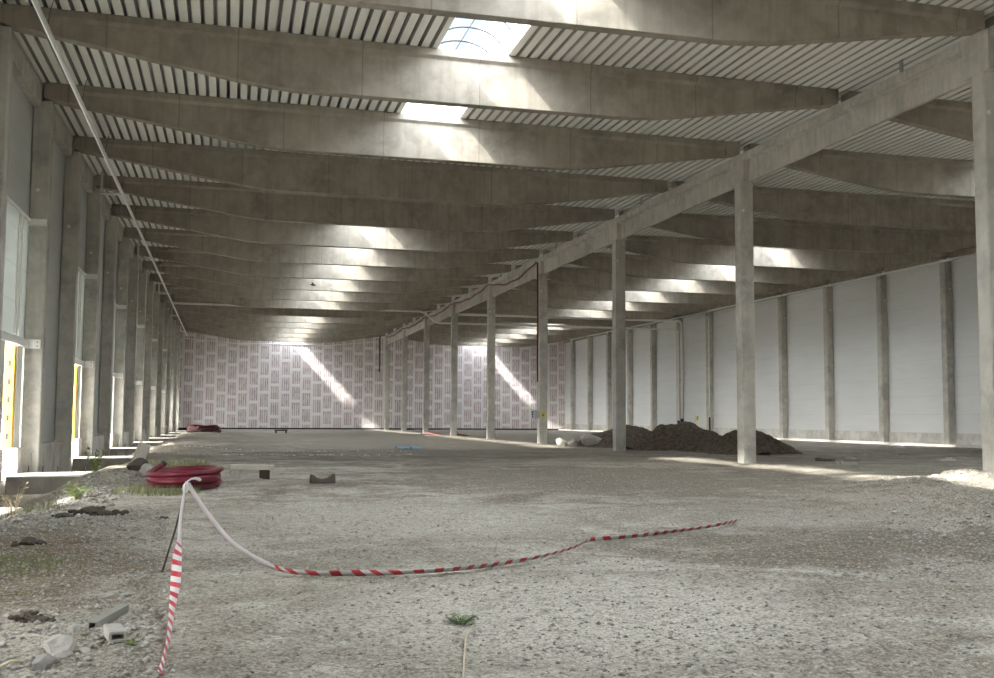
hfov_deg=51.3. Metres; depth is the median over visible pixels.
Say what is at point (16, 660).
dry twig
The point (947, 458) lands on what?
scrap piece
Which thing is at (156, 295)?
concrete column
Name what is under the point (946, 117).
roof beam
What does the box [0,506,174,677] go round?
gravel
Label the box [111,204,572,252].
roof beam
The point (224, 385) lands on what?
wall
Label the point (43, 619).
clod
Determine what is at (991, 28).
girder
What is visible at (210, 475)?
coil
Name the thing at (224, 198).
roof beam
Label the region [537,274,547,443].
concrete column
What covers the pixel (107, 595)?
stone
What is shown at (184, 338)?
trim
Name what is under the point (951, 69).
girder
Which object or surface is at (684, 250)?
roof beam
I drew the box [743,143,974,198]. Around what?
roof beam
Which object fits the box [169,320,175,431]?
concrete column
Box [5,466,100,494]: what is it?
platform
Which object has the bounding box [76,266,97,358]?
rail
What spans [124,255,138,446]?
concrete column
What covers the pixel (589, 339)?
concrete column
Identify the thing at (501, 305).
roof beam
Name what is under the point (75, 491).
weed
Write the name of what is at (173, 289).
roof beam
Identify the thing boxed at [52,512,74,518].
clod
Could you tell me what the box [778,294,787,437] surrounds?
concrete column
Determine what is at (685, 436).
heap
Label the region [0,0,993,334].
ceiling
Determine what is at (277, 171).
roof beam
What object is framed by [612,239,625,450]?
concrete column
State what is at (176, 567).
barrier tape
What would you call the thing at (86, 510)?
clod
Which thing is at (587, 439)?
rock
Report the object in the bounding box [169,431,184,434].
platform
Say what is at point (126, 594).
stone
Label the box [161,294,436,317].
roof beam
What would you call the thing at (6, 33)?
concrete column
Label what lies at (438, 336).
roof beam
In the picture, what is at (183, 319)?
roof beam
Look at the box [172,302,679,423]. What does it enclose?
pipe
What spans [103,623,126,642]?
brick
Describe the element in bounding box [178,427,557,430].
baseboard
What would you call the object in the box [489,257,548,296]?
girder
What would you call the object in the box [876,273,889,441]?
concrete column
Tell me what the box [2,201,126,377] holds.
window
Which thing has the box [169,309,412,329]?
roof beam
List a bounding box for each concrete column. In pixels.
[0,26,13,358]
[20,100,54,471]
[55,151,81,471]
[79,188,101,455]
[98,216,117,455]
[112,237,129,446]
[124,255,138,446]
[134,269,146,440]
[142,281,153,440]
[149,291,158,437]
[155,300,163,437]
[160,308,168,434]
[165,314,171,434]
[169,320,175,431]
[173,326,178,431]
[175,330,180,430]
[384,344,389,429]
[401,336,407,431]
[423,327,429,432]
[450,314,457,435]
[486,297,495,438]
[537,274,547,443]
[571,340,574,429]
[587,337,592,429]
[606,333,611,429]
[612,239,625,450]
[627,329,632,425]
[650,323,656,430]
[676,318,682,419]
[705,311,713,430]
[734,182,755,462]
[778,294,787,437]
[823,284,834,439]
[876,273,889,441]
[939,258,955,444]
[971,71,993,472]
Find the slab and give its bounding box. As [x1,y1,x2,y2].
[131,442,150,461]
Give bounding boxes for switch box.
[532,382,538,418]
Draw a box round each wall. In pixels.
[0,74,128,449]
[178,330,564,428]
[565,255,981,433]
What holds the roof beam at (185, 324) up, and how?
attached to the ceiling
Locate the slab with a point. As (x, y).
(142, 450)
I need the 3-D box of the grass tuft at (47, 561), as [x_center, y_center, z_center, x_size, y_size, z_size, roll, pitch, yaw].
[-4.721,2.147,9.907,1.499,0.154,1.478,1,-4,-14]
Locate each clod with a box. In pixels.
[8,610,42,622]
[10,537,46,545]
[30,616,55,622]
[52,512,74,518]
[68,506,105,514]
[89,509,128,515]
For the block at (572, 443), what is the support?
on the floor
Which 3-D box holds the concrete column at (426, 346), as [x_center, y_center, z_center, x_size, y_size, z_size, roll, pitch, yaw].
[-6.413,3.895,93.736,0.490,10.060,0.452,1,-4,-14]
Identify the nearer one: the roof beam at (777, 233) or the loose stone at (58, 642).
the loose stone at (58, 642)
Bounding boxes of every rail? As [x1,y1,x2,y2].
[1,330,40,348]
[7,195,46,335]
[75,358,93,367]
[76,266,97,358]
[112,372,122,377]
[113,303,125,355]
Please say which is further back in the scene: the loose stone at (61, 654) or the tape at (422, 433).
the tape at (422, 433)
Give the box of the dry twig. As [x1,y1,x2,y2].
[0,659,24,667]
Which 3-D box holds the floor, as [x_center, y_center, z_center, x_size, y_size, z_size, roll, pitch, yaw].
[3.590,5.611,52.294,44.750,1.030,140.000,1,-4,-14]
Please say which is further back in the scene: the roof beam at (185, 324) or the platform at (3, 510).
the roof beam at (185, 324)
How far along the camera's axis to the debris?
40.48 m
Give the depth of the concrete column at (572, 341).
122.05 m
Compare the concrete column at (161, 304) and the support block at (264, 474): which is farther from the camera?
the concrete column at (161, 304)
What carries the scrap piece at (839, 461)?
on the floor
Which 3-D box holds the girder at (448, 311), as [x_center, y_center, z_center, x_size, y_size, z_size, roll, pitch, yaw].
[-4.774,-2.055,87.944,0.510,0.970,11.950,1,-4,-14]
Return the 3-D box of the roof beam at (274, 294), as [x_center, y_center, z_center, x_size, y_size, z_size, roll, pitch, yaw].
[-12.976,-3.464,73.742,22.320,1.480,0.480,1,-4,-14]
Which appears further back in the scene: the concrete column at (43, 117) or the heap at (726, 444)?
the heap at (726, 444)
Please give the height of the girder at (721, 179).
0.970 m
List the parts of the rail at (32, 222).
rail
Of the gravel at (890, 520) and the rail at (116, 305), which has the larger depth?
the rail at (116, 305)
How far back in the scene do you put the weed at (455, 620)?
7.50 m
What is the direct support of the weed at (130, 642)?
on the floor
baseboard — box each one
[0,425,172,494]
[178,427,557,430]
[564,424,981,445]
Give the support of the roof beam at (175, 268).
attached to the ceiling
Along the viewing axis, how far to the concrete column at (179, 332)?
110.98 m
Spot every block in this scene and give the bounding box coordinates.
[230,470,239,478]
[259,470,269,478]
[556,438,566,446]
[567,440,580,446]
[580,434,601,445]
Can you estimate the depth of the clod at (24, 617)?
7.56 m
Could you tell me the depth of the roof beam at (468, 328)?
102.00 m
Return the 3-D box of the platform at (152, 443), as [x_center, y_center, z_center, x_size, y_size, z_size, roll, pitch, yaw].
[-21.058,6.779,63.153,2.180,1.321,2.460,1,-4,-14]
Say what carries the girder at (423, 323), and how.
on the concrete column at (426, 346)
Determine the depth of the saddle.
22.23 m
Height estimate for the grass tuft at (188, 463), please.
0.270 m
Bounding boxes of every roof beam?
[0,3,838,120]
[44,82,739,169]
[73,136,668,205]
[95,175,614,231]
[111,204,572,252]
[124,227,538,268]
[134,245,510,281]
[143,261,487,293]
[150,273,467,302]
[156,284,450,310]
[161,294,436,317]
[165,301,423,323]
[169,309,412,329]
[173,316,402,333]
[176,321,392,338]
[179,326,384,342]
[303,0,984,45]
[388,332,573,346]
[396,328,587,343]
[405,323,609,339]
[416,318,630,335]
[427,312,653,330]
[440,305,680,324]
[455,297,710,318]
[472,288,735,311]
[492,278,784,303]
[515,265,829,294]
[543,250,883,283]
[577,232,948,270]
[619,210,975,253]
[673,181,975,232]
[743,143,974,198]
[841,91,972,141]
[985,16,993,28]
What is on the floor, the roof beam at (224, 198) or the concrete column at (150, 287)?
the concrete column at (150, 287)
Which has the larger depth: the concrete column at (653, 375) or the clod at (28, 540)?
the concrete column at (653, 375)
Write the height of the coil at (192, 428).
0.795 m
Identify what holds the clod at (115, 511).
on the floor
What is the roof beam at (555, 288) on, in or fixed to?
on the girder at (482, 296)
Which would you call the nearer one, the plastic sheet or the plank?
the plank
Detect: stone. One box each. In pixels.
[31,654,54,670]
[44,634,75,653]
[55,650,72,658]
[66,624,80,631]
[77,647,91,652]
[102,593,114,597]
[120,592,131,596]
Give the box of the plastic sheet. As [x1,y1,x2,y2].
[395,446,422,448]
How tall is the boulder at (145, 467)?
0.339 m
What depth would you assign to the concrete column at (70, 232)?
35.62 m
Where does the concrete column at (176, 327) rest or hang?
on the floor
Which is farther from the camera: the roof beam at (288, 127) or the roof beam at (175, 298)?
the roof beam at (175, 298)
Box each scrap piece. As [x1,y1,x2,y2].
[815,457,834,461]
[836,460,856,463]
[844,455,857,458]
[936,457,955,460]
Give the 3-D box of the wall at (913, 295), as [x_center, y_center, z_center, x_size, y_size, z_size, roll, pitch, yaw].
[25.871,0.028,58.476,0.200,10.580,140.000,1,-4,-14]
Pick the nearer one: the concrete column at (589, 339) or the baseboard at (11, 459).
the baseboard at (11, 459)
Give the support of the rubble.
on the floor
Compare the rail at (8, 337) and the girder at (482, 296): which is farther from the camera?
the girder at (482, 296)
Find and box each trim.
[0,23,178,329]
[7,342,113,447]
[184,338,376,345]
[558,429,981,448]
[563,247,975,342]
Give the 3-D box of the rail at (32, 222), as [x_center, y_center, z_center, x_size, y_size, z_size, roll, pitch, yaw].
[-12.596,-1.935,27.160,0.490,3.460,5.470,1,-4,-14]
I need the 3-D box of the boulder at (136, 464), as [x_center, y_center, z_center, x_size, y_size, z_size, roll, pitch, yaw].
[-8.277,2.886,23.731,0.411,0.332,0.480,0,-4,7]
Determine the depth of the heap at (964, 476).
23.49 m
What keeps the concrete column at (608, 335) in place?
on the floor
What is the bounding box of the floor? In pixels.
[0,429,993,677]
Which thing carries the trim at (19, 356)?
attached to the wall at (22, 110)
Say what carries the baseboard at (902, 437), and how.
attached to the wall at (913, 295)
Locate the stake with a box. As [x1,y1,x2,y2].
[161,493,185,571]
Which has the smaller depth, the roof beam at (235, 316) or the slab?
the slab
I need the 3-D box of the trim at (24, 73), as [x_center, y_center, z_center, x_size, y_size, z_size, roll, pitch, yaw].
[-18.406,-5.644,49.611,0.230,0.680,135.280,1,-4,-14]
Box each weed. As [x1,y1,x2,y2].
[0,482,27,515]
[60,481,92,499]
[83,447,104,470]
[121,637,137,645]
[445,613,477,624]
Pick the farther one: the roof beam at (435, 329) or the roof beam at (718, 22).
the roof beam at (435, 329)
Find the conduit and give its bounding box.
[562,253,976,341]
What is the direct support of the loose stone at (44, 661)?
on the floor
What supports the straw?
on the floor
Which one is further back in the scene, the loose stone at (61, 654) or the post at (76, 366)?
the post at (76, 366)
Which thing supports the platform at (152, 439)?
on the floor
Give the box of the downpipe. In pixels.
[693,317,710,430]
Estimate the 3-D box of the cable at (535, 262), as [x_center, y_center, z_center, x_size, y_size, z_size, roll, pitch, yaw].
[-5.149,1.069,87.867,0.108,7.026,59.786,1,-4,-14]
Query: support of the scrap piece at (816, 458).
on the floor
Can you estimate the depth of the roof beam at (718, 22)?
22.58 m
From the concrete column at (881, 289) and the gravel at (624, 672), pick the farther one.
the concrete column at (881, 289)
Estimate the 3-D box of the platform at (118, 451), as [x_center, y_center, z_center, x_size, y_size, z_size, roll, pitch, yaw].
[-18.059,5.918,51.566,2.180,1.321,2.460,1,-4,-14]
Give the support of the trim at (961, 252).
attached to the wall at (913, 295)
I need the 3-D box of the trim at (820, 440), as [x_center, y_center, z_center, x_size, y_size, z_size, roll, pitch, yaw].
[25.278,6.201,57.864,0.750,0.610,140.000,1,-4,-14]
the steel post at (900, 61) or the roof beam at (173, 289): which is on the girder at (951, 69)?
the steel post at (900, 61)
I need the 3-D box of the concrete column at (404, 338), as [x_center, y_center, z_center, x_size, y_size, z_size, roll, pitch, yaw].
[-9.412,4.756,105.324,0.490,10.060,0.452,1,-4,-14]
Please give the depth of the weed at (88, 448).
24.80 m
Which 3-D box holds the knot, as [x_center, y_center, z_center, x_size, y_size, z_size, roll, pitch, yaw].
[-2.958,1.415,10.046,0.178,0.154,0.063,1,-4,-14]
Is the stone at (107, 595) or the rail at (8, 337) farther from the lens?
the rail at (8, 337)
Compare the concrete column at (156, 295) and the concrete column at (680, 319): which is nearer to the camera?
the concrete column at (156, 295)
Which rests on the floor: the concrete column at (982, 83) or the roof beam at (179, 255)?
the concrete column at (982, 83)
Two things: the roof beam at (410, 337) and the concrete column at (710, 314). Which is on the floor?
the concrete column at (710, 314)
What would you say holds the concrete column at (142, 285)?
on the floor
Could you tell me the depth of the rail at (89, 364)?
41.10 m
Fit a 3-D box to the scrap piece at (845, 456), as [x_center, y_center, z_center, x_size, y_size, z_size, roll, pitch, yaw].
[13.282,4.440,38.948,0.321,0.168,0.640,1,-4,-5]
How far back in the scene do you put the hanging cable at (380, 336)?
116.54 m
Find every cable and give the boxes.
[379,336,380,371]
[385,262,537,381]
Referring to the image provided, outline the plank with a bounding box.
[230,464,273,469]
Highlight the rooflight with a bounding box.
[401,18,530,117]
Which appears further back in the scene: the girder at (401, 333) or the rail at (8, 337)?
the girder at (401, 333)
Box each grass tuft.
[0,497,64,519]
[0,550,87,576]
[112,483,199,496]
[148,458,209,466]
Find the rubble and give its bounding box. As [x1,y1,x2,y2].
[0,468,143,530]
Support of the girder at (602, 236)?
on the concrete column at (618, 246)
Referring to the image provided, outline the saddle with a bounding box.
[309,473,334,482]
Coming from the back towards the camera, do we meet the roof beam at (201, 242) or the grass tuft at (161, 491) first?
the roof beam at (201, 242)
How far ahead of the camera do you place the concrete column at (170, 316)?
93.58 m
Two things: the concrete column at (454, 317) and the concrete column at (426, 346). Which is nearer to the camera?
the concrete column at (454, 317)
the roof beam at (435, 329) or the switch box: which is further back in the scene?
the roof beam at (435, 329)
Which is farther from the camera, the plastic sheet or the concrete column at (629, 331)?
the concrete column at (629, 331)
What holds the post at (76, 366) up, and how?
on the baseboard at (11, 459)
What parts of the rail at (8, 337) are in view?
rail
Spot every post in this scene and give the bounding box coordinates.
[72,365,77,437]
[899,59,903,72]
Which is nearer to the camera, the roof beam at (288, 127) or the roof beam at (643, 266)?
the roof beam at (288, 127)
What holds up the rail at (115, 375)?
attached to the wall at (22, 110)
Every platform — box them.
[0,507,22,518]
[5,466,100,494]
[72,452,132,470]
[110,444,156,455]
[133,439,163,446]
[149,435,171,440]
[160,433,180,437]
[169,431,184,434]
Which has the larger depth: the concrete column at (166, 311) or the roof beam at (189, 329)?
the roof beam at (189, 329)
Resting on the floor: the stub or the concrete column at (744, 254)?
the concrete column at (744, 254)
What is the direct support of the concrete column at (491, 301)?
on the floor
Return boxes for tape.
[158,482,186,674]
[187,482,739,575]
[422,433,467,435]
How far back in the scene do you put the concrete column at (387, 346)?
116.74 m
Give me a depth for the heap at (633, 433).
53.17 m
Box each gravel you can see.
[0,472,979,677]
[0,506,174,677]
[727,468,993,578]
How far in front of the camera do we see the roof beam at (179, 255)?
61.74 m
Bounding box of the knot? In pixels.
[182,477,200,492]
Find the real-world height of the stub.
0.600 m
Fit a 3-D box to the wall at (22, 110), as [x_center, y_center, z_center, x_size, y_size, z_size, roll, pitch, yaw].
[-18.165,-1.005,47.154,0.280,10.740,140.000,1,-4,-14]
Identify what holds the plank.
on the support block at (264, 474)
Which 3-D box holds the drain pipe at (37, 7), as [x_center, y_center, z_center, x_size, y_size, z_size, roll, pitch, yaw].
[-21.262,-4.491,64.475,1.052,0.973,104.501,1,-4,-14]
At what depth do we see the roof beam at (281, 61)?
26.91 m
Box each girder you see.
[386,327,404,343]
[403,316,429,335]
[425,302,458,325]
[453,283,495,313]
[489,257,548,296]
[541,218,626,273]
[617,154,755,238]
[743,28,993,180]
[989,25,993,37]
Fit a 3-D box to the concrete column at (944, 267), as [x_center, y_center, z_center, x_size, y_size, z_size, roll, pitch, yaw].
[25.464,0.940,58.504,0.470,11.000,0.452,1,-4,-14]
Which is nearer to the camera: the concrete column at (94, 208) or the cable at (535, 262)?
the concrete column at (94, 208)
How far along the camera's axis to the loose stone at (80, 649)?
6.40 m
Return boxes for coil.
[146,461,222,487]
[186,424,221,432]
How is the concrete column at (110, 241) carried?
on the floor
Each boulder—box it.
[127,458,147,470]
[139,463,153,476]
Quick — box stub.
[28,450,33,471]
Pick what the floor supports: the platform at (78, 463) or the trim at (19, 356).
the platform at (78, 463)
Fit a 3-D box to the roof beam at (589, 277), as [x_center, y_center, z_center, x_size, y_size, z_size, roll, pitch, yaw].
[11.915,-3.686,67.774,22.140,1.310,0.480,1,-4,-14]
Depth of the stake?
9.93 m
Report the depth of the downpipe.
86.65 m
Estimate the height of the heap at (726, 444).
1.264 m
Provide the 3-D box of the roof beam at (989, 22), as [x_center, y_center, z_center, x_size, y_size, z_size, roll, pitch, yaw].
[22.413,-6.697,27.219,22.140,1.310,0.480,1,-4,-14]
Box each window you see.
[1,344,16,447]
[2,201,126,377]
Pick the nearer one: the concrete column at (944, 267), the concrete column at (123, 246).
the concrete column at (123, 246)
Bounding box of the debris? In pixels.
[165,445,411,455]
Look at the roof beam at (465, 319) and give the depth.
96.01 m
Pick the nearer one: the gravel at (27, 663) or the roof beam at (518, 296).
the gravel at (27, 663)
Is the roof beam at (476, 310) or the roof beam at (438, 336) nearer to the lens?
the roof beam at (476, 310)
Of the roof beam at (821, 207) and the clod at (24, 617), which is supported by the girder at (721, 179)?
the roof beam at (821, 207)
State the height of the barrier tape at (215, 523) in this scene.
0.841 m
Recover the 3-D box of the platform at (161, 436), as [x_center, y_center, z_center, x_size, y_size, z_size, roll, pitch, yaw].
[-27.057,8.499,86.327,2.180,1.321,2.460,1,-4,-14]
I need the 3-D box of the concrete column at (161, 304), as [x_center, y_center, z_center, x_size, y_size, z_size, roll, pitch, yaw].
[-26.822,2.866,82.109,0.500,11.920,0.452,1,-4,-14]
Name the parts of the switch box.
casing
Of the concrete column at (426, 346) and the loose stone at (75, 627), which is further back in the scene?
the concrete column at (426, 346)
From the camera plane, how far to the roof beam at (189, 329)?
113.91 m
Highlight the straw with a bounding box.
[462,623,474,677]
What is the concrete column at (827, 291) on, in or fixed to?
on the floor
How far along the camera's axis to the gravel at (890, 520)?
14.35 m
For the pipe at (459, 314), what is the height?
10.150 m
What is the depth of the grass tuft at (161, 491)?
19.53 m
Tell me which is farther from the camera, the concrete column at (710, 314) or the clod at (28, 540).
the concrete column at (710, 314)
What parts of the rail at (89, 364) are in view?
rail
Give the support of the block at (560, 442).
on the floor
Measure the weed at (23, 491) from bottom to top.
0.656 m
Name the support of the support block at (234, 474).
on the floor
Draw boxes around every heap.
[579,425,650,447]
[626,421,720,451]
[695,430,802,454]
[944,471,977,479]
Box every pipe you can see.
[31,0,187,335]
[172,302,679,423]
[458,313,683,422]
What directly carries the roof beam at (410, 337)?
attached to the ceiling
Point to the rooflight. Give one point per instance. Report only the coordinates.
(410, 108)
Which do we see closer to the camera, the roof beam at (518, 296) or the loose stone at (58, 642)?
the loose stone at (58, 642)
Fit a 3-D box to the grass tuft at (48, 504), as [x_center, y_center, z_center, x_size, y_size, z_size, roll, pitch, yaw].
[-7.373,2.714,16.330,1.006,0.436,1.011,1,-4,-14]

